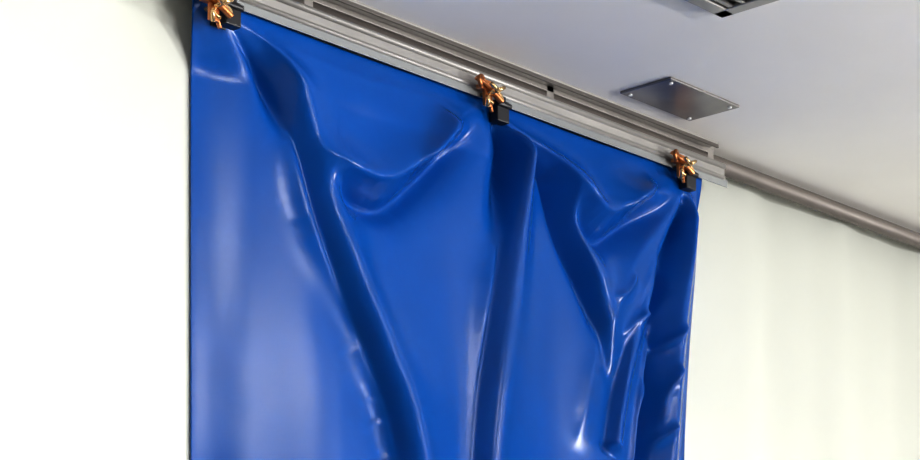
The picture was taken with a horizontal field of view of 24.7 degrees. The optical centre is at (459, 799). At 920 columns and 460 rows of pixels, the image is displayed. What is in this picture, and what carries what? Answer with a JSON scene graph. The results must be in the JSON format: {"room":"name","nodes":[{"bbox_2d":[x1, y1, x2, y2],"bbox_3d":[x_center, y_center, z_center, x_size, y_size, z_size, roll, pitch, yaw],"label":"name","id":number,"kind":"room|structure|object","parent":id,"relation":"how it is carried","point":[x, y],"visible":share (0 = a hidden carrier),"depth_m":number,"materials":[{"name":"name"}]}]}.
{"room":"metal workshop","nodes":[
{"label":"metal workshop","id":0,"kind":"room"},
{"bbox_2d":[0,0,919,459],"bbox_3d":[-0.163,-0.108,4.235,0.122,2.817,10.000,0,0,43],"label":"wall","id":1,"kind":"structure","parent":0,"point":[805,337],"depth_m":3.75,"materials":[{"name":"paint"}]},
{"bbox_2d":[355,0,919,232],"bbox_3d":[2.390,-1.567,1.876,7.035,0.100,10.000,0,0,43],"label":"ceiling","id":2,"kind":"structure","parent":0,"point":[826,93],"depth_m":4.33,"materials":[{"name":"paint"}]},
{"bbox_2d":[237,0,919,248],"bbox_3d":[1.334,-1.474,5.703,0.080,0.087,5.812,0,0,43],"label":"rail","id":3,"kind":"object","parent":2,"relation":"hanging from","point":[352,25],"visible":0.96,"depth_m":4.38,"materials":[{"name":"silver metal"}]},
{"bbox_2d":[199,0,243,30],"bbox_3d":[-0.434,-1.409,3.743,0.077,0.066,0.111,0,0,43],"label":"clip","id":4,"kind":"object","parent":3,"relation":"attached to","point":[222,14],"depth_m":3.74,"materials":[{"name":"gold metal"}]},
{"bbox_2d":[190,0,701,459],"bbox_3d":[0.065,-0.144,4.300,0.143,2.596,1.564,0,0,43],"label":"curtain","id":5,"kind":"object","parent":3,"relation":"hanging from","point":[382,267],"visible":1,"depth_m":4.10,"materials":[{"name":"blue plastic"}]},
{"bbox_2d":[475,73,511,125],"bbox_3d":[0.061,-1.427,4.278,0.077,0.078,0.113,0,0,43],"label":"clip","id":6,"kind":"object","parent":3,"relation":"attached to","point":[499,109],"depth_m":4.27,"materials":[{"name":"gold metal"}]},
{"bbox_2d":[670,149,698,191],"bbox_3d":[0.500,-1.425,4.754,0.077,0.074,0.105,0,0,43],"label":"clip","id":7,"kind":"object","parent":3,"relation":"attached to","point":[686,174],"depth_m":4.74,"materials":[{"name":"gold metal"}]},
{"bbox_2d":[620,77,738,120],"bbox_3d":[0.476,-1.512,4.539,0.136,0.009,0.249,0,0,43],"label":"plate","id":8,"kind":"object","parent":2,"relation":"attached to","point":[671,95],"depth_m":4.53,"materials":[{"name":"silver metal"}]},
{"bbox_2d":[685,0,777,17],"bbox_3d":[0.514,-1.511,3.803,0.340,0.012,0.340,0,0,43],"label":"ceiling vent","id":9,"kind":"object","parent":2,"relation":"attached to","point":[721,8],"depth_m":3.98,"materials":[{"name":"grey metal"}]}
]}

